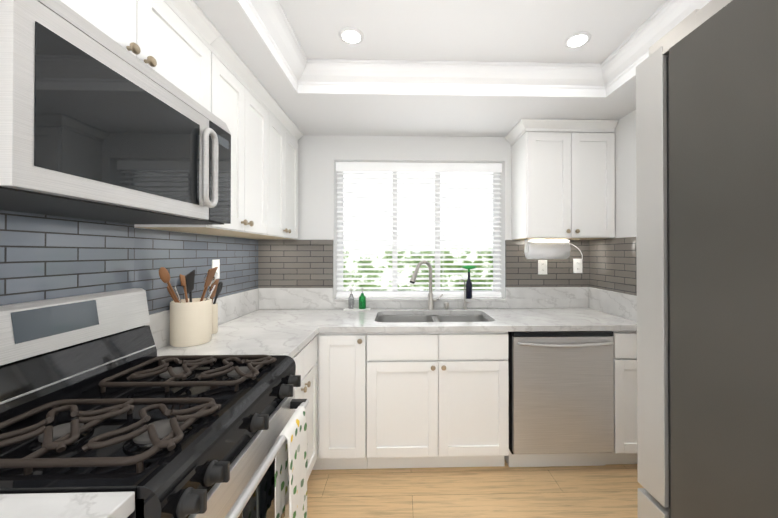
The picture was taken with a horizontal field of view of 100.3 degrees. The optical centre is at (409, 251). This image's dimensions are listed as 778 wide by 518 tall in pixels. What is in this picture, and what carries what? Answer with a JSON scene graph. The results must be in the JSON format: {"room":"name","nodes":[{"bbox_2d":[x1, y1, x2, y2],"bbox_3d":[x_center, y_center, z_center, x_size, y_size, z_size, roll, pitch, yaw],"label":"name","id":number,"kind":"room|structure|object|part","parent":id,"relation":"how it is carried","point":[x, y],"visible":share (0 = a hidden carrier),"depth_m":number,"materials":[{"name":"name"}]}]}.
{"room":"kitchen","nodes":[
{"label":"kitchen","id":0,"kind":"room"},
{"bbox_2d":[134,227,257,239],"bbox_3d":[-1.231,0.082,0.335,0.200,2.532,4.800,0,0,-2],"label":"wall","id":1,"kind":"structure","parent":0,"point":[186,232],"depth_m":1.68,"materials":[{"name":"white paint"}]},
{"bbox_2d":[0,210,133,305],"bbox_3d":[-1.132,0.164,0.517,0.008,0.570,1.670,0,0,-2],"label":"wall tiles","id":2,"kind":"structure","parent":1,"relation":"attached to","point":[44,257],"depth_m":1.06,"materials":[{"name":"grey tile"}]},
{"bbox_2d":[60,0,219,111],"bbox_3d":[-0.969,-0.735,0.977,0.356,0.375,0.770,0,0,-2],"label":"upper cabinet","id":3,"kind":"object","parent":1,"relation":"attached to","point":[171,41],"visible":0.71,"depth_m":1.11,"materials":[{"name":"white paint"}]},
{"bbox_2d":[0,0,230,224],"bbox_3d":[-0.928,-0.329,0.976,0.436,0.429,0.766,0,0,-2],"label":"over-the-range microwave","id":4,"kind":"object","parent":3,"relation":"attached to","point":[96,123],"visible":1,"depth_m":0.78,"materials":[{"name":"silver metal"}]},
{"bbox_2d":[134,228,257,313],"bbox_3d":[-1.171,0.095,1.940,0.008,0.377,1.176,0,0,-2],"label":"wall tile","id":5,"kind":"structure","parent":1,"relation":"attached to","point":[175,254],"depth_m":1.69,"materials":[{"name":"grey tile"}]},
{"bbox_2d":[212,259,219,278],"bbox_3d":[-1.163,0.108,1.944,0.008,0.116,0.072,0,0,-2],"label":"outlet","id":6,"kind":"object","parent":5,"relation":"attached to","point":[215,263],"visible":0.73,"depth_m":1.95,"materials":[{"name":"white plastic"}]},
{"bbox_2d":[147,288,258,348],"bbox_3d":[-1.165,0.365,1.932,0.020,0.164,1.164,0,0,-2],"label":"backsplash","id":7,"kind":"structure","parent":1,"relation":"attached to","point":[234,306],"depth_m":2.02,"materials":[{"name":"stone"}]},
{"bbox_2d":[134,34,273,234],"bbox_3d":[-0.987,-0.508,1.652,0.356,0.820,0.579,0,0,-2],"label":"upper cabinet","id":8,"kind":"object","parent":1,"relation":"attached to","point":[242,98],"visible":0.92,"depth_m":1.62,"materials":[{"name":"white paint"}]},
{"bbox_2d":[218,99,302,238],"bbox_3d":[-1.003,-0.504,2.232,0.356,0.820,0.579,0,0,-2],"label":"upper cabinet","id":9,"kind":"object","parent":1,"relation":"attached to","point":[285,134],"visible":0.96,"depth_m":2.18,"materials":[{"name":"white paint"}]},
{"bbox_2d":[258,135,511,315],"bbox_3d":[0.124,0.097,2.672,2.638,2.532,0.200,0,0,-2],"label":"wall","id":10,"kind":"structure","parent":0,"point":[319,156],"depth_m":2.57,"materials":[{"name":"white paint"}]},
{"bbox_2d":[259,288,332,299],"bbox_3d":[-0.897,0.332,2.533,0.589,0.091,0.020,0,0,-2],"label":"backsplash","id":11,"kind":"structure","parent":10,"relation":"attached to","point":[295,293],"depth_m":2.52,"materials":[{"name":"stone"}]},
{"bbox_2d":[258,240,333,287],"bbox_3d":[-0.897,0.098,2.540,0.589,0.377,0.008,0,0,-2],"label":"wall tile","id":12,"kind":"structure","parent":10,"relation":"attached to","point":[295,263],"depth_m":2.54,"materials":[{"name":"grey tile"}]},
{"bbox_2d":[337,171,499,291],"bbox_3d":[0.075,-0.171,2.738,1.364,1.101,0.050,0,0,-2],"label":"window","id":13,"kind":"structure","parent":10,"relation":"in","point":[398,233],"depth_m":2.72,"materials":[{"name":"white plastic"}]},
{"bbox_2d":[336,162,501,297],"bbox_3d":[0.077,-0.172,2.668,1.352,1.097,0.067,0,0,-2],"label":"window blind","id":14,"kind":"object","parent":13,"relation":"attached to","point":[350,167],"visible":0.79,"depth_m":2.66,"materials":[{"name":"white plastic"}]},
{"bbox_2d":[333,297,505,301],"bbox_3d":[0.078,0.387,2.627,1.360,0.019,0.160,0,0,-2],"label":"window sill","id":15,"kind":"structure","parent":10,"relation":"attached to","point":[402,299],"depth_m":2.56,"materials":[{"name":"stone"}]},
{"bbox_2d":[462,265,475,298],"bbox_3d":[0.471,0.244,2.589,0.120,0.264,0.120,0,0,-2],"label":"dish brush","id":16,"kind":"object","parent":15,"relation":"on","point":[468,287],"visible":1,"depth_m":2.57,"materials":[{"name":"black plastic"}]},
{"bbox_2d":[259,299,588,308],"bbox_3d":[0.127,0.414,2.560,2.638,0.073,0.020,0,0,-2],"label":"backsplash","id":17,"kind":"structure","parent":10,"relation":"attached to","point":[507,303],"depth_m":2.55,"materials":[{"name":"stone"}]},
{"bbox_2d":[505,240,588,286],"bbox_3d":[1.103,0.099,2.595,0.685,0.377,0.008,0,0,-2],"label":"wall tile","id":18,"kind":"structure","parent":10,"relation":"attached to","point":[521,269],"depth_m":2.59,"materials":[{"name":"grey tile"}]},
{"bbox_2d":[538,260,546,273],"bbox_3d":[1.058,0.127,2.585,0.072,0.116,0.008,0,0,-2],"label":"electrical outlet","id":19,"kind":"object","parent":18,"relation":"attached to","point":[542,266],"visible":1,"depth_m":2.58,"materials":[{"name":"white plastic"}]},
{"bbox_2d":[558,240,582,272],"bbox_3d":[1.260,0.042,2.573,0.238,0.266,0.044,0,0,-2],"label":"electrical outlet","id":20,"kind":"object","parent":18,"relation":"attached to","point":[577,267],"depth_m":2.59,"materials":[{"name":"white plastic"}]},
{"bbox_3d":[1.258,0.011,2.570,0.233,0.205,0.038,0,0,-2],"label":"electrical outlet with cord","id":21,"kind":"part","parent":20,"relation":"part of","materials":[{"name":"white plastic"}]},
{"bbox_2d":[505,287,588,298],"bbox_3d":[1.104,0.333,2.587,0.685,0.091,0.020,0,0,-2],"label":"backsplash","id":22,"kind":"structure","parent":10,"relation":"attached to","point":[546,292],"depth_m":2.58,"materials":[{"name":"stone"}]},
{"bbox_2d":[505,119,618,239],"bbox_3d":[1.105,-0.503,2.423,0.685,0.820,0.356,0,0,-2],"label":"upper cabinet","id":23,"kind":"object","parent":10,"relation":"attached to","point":[563,178],"visible":1,"depth_m":2.29,"materials":[{"name":"white paint"}]},
{"bbox_2d":[524,239,570,258],"bbox_3d":[1.026,-0.016,2.428,0.318,0.151,0.136,0,0,-2],"label":"paper towel holder","id":24,"kind":"object","parent":23,"relation":"attached to","point":[547,249],"visible":1,"depth_m":2.37,"materials":[{"name":"white paper"}]},
{"bbox_2d":[193,0,666,136],"bbox_3d":[0.187,-1.026,0.380,2.638,0.196,4.400,0,0,-2],"label":"ceiling","id":25,"kind":"structure","parent":0,"point":[540,31],"depth_m":1.69,"materials":[{"name":"white paint"}]},
{"bbox_2d":[339,27,363,44],"bbox_3d":[-0.293,-1.072,1.618,0.124,0.007,0.124,0,0,-2],"label":"recessed light","id":26,"kind":"object","parent":25,"relation":"in","point":[350,35],"visible":1,"depth_m":1.61,"materials":[{"name":"white paint"}]},
{"bbox_2d":[234,0,710,97],"bbox_3d":[0.297,-1.005,0.453,1.850,0.155,2.940,0,0,-2],"label":"crown molding","id":27,"kind":"structure","parent":25,"relation":"attached to","point":[607,77],"depth_m":1.85,"materials":[{"name":"white paint"}]},
{"bbox_2d":[564,32,590,47],"bbox_3d":[0.852,-1.072,1.649,0.124,0.007,0.124,0,0,-2],"label":"recessed light","id":28,"kind":"object","parent":25,"relation":"in","point":[577,39],"visible":1,"depth_m":1.64,"materials":[{"name":"white paint"}]},
{"bbox_2d":[307,460,643,517],"bbox_3d":[0.187,1.378,0.365,3.038,0.060,4.800,0,0,-2],"label":"floor","id":29,"kind":"structure","parent":0,"point":[604,491],"depth_m":1.82,"materials":[{"name":"brown wood"}]},
{"bbox_2d":[0,288,308,517],"bbox_3d":[-0.768,0.752,0.973,0.754,1.200,0.766,0,0,-2],"label":"range","id":30,"kind":"object","parent":29,"relation":"on","point":[97,394],"visible":0.98,"depth_m":0.91,"materials":[{"name":"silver metal"}]},
{"bbox_2d":[275,406,307,517],"bbox_3d":[-0.424,0.831,1.165,0.055,0.454,0.200,0,0,-2],"label":"towel","id":31,"kind":"object","parent":30,"relation":"hanging from","point":[291,460],"depth_m":1.15,"materials":[{"name":"white fabric"}]},
{"bbox_2d":[293,335,317,480],"bbox_3d":[-0.840,0.920,1.648,0.644,0.873,0.581,0,0,-2],"label":"base cabinet","id":32,"kind":"object","parent":29,"relation":"on","point":[305,358],"visible":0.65,"depth_m":1.81,"materials":[{"name":"white paint"}]},
{"bbox_2d":[157,324,320,357],"bbox_3d":[-0.847,0.464,1.631,0.636,0.036,0.540,0,0,-2],"label":"countertop","id":33,"kind":"structure","parent":32,"relation":"on","point":[291,333],"depth_m":1.60,"materials":[{"name":"stone"}]},
{"bbox_2d":[159,267,217,346],"bbox_3d":[-1.067,0.259,1.582,0.269,0.372,0.298,0,0,-2],"label":"utensil crock","id":34,"kind":"object","parent":33,"relation":"on","point":[190,321],"visible":0.94,"depth_m":1.52,"materials":[{"name":"beige ceramic"}]},
{"bbox_2d":[209,279,222,333],"bbox_3d":[-1.093,0.299,1.770,0.108,0.295,0.149,0,0,-2],"label":"utensil crock","id":35,"kind":"object","parent":33,"relation":"on","point":[217,290],"visible":0.5,"depth_m":1.76,"materials":[{"name":"beige ceramic"}]},
{"bbox_2d":[312,333,321,469],"bbox_3d":[-0.867,0.923,2.238,0.627,0.873,0.596,0,0,-2],"label":"cabinet box","id":36,"kind":"object","parent":29,"relation":"on","point":[318,464],"visible":0.07,"depth_m":1.95,"materials":[{"name":"white paint"}]},
{"bbox_2d":[319,333,367,469],"bbox_3d":[-0.412,0.923,2.225,0.280,0.873,0.644,0,0,-2],"label":"base cabinet","id":37,"kind":"object","parent":29,"relation":"on","point":[342,400],"visible":0.85,"depth_m":1.94,"materials":[{"name":"white paint"}]},
{"bbox_2d":[233,309,336,319],"bbox_3d":[-0.865,0.468,2.244,0.633,0.036,0.390,0,0,-2],"label":"countertop","id":38,"kind":"structure","parent":37,"relation":"on","point":[275,314],"depth_m":2.31,"materials":[{"name":"stone"}]},
{"bbox_2d":[367,332,508,468],"bbox_3d":[0.161,0.923,2.241,0.862,0.873,0.644,0,0,-2],"label":"base cabinet","id":39,"kind":"object","parent":29,"relation":"on","point":[437,399],"visible":0.88,"depth_m":1.95,"materials":[{"name":"white paint"}]},
{"bbox_2d":[223,308,636,332],"bbox_3d":[0.136,0.468,2.241,2.634,0.036,0.616,0,0,-2],"label":"countertop","id":40,"kind":"structure","parent":39,"relation":"on","point":[502,319],"depth_m":2.04,"materials":[{"name":"stone"}]},
{"bbox_2d":[343,308,370,310],"bbox_3d":[-0.407,0.447,2.496,0.200,0.008,0.071,0,0,-2],"label":"soap tray","id":41,"kind":"object","parent":40,"relation":"on","point":[354,309],"visible":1,"depth_m":2.46,"materials":[{"name":"white ceramic"}]},
{"bbox_2d":[348,289,353,308],"bbox_3d":[-0.452,0.365,2.493,0.044,0.154,0.052,0,0,-2],"label":"clear soap dispenser","id":42,"kind":"object","parent":41,"relation":"on","point":[351,302],"visible":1,"depth_m":2.48,"materials":[{"name":"clear glass"}]},
{"bbox_2d":[359,288,365,308],"bbox_3d":[-0.367,0.362,2.498,0.054,0.159,0.057,0,0,-2],"label":"soap dispenser","id":43,"kind":"object","parent":41,"relation":"on","point":[362,301],"visible":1,"depth_m":2.48,"materials":[{"name":"green glass"}]},
{"bbox_2d":[410,260,442,309],"bbox_3d":[0.128,0.260,2.468,0.266,0.382,0.158,0,0,-2],"label":"faucet","id":44,"kind":"object","parent":40,"relation":"on","point":[431,300],"visible":1,"depth_m":2.50,"materials":[{"name":"silver metal"}]},
{"bbox_2d":[376,315,490,321],"bbox_3d":[0.160,0.588,2.265,0.822,0.202,0.452,0,0,-2],"label":"sink basin","id":45,"kind":"object","parent":40,"relation":"in","point":[431,318],"visible":0.15,"depth_m":2.47,"materials":[{"name":"silver metal"}]},
{"bbox_2d":[444,302,448,309],"bbox_3d":[0.284,0.424,2.525,0.035,0.053,0.036,0,0,-2],"label":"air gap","id":46,"kind":"object","parent":40,"relation":"on","point":[446,305],"visible":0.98,"depth_m":2.51,"materials":[{"name":"silver metal"}]},
{"bbox_2d":[459,279,469,308],"bbox_3d":[0.422,0.333,2.515,0.092,0.237,0.056,0,0,-2],"label":"tap","id":47,"kind":"object","parent":40,"relation":"on","point":[464,306],"visible":0.98,"depth_m":2.52,"materials":[{"name":"silver metal"}]},
{"bbox_2d":[505,331,613,466],"bbox_3d":[0.925,0.926,2.241,0.618,0.868,0.636,0,0,-2],"label":"dishwasher","id":48,"kind":"object","parent":29,"relation":"on","point":[561,398],"visible":0.88,"depth_m":1.96,"materials":[{"name":"silver metal"}]},
{"bbox_2d":[605,331,636,463],"bbox_3d":[1.344,0.924,2.273,0.213,0.873,0.644,0,0,-2],"label":"base cabinet","id":49,"kind":"object","parent":29,"relation":"on","point":[625,397],"visible":0.31,"depth_m":1.98,"materials":[{"name":"white paint"}]},
{"bbox_2d":[636,0,777,517],"bbox_3d":[1.000,0.441,0.416,0.900,1.815,0.856,0,0,-2],"label":"refrigerator","id":50,"kind":"object","parent":29,"relation":"on","point":[707,228],"visible":1,"depth_m":0.59,"materials":[{"name":"silver metal"}]},
{"bbox_3d":[-0.798,0.910,0.109,0.644,0.873,0.950,0,0,-2],"label":"base cabinet","id":51,"kind":"object","parent":29,"relation":"on","visible":0},
{"bbox_2d":[0,491,134,517],"bbox_3d":[-0.806,0.454,0.107,0.633,0.036,0.960,0,0,-2],"label":"countertop","id":52,"kind":"structure","parent":51,"relation":"on","point":[83,505],"depth_m":0.56,"materials":[{"name":"stone"}]},
{"bbox_2d":[593,110,635,239],"bbox_3d":[1.606,0.082,0.412,0.200,2.532,4.800,0,0,-2],"label":"wall","id":53,"kind":"structure","parent":0,"point":[625,176],"depth_m":2.19,"materials":[{"name":"white paint"}]},
{"bbox_2d":[589,287,636,321],"bbox_3d":[1.446,0.367,2.235,0.020,0.164,0.700,0,0,-2],"label":"backsplash","id":54,"kind":"structure","parent":53,"relation":"attached to","point":[622,305],"depth_m":2.27,"materials":[{"name":"stone"}]},
{"bbox_2d":[589,237,636,295],"bbox_3d":[1.452,0.097,2.243,0.008,0.377,0.712,0,0,-2],"label":"wall tile","id":55,"kind":"structure","parent":53,"relation":"attached to","point":[612,264],"depth_m":2.29,"materials":[{"name":"grey tile"}]},
{"label":"outside","id":56,"kind":"structure","parent":0,"visible":0},
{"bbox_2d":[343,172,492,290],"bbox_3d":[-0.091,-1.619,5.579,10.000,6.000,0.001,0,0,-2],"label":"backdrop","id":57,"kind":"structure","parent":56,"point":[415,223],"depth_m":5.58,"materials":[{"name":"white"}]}
]}

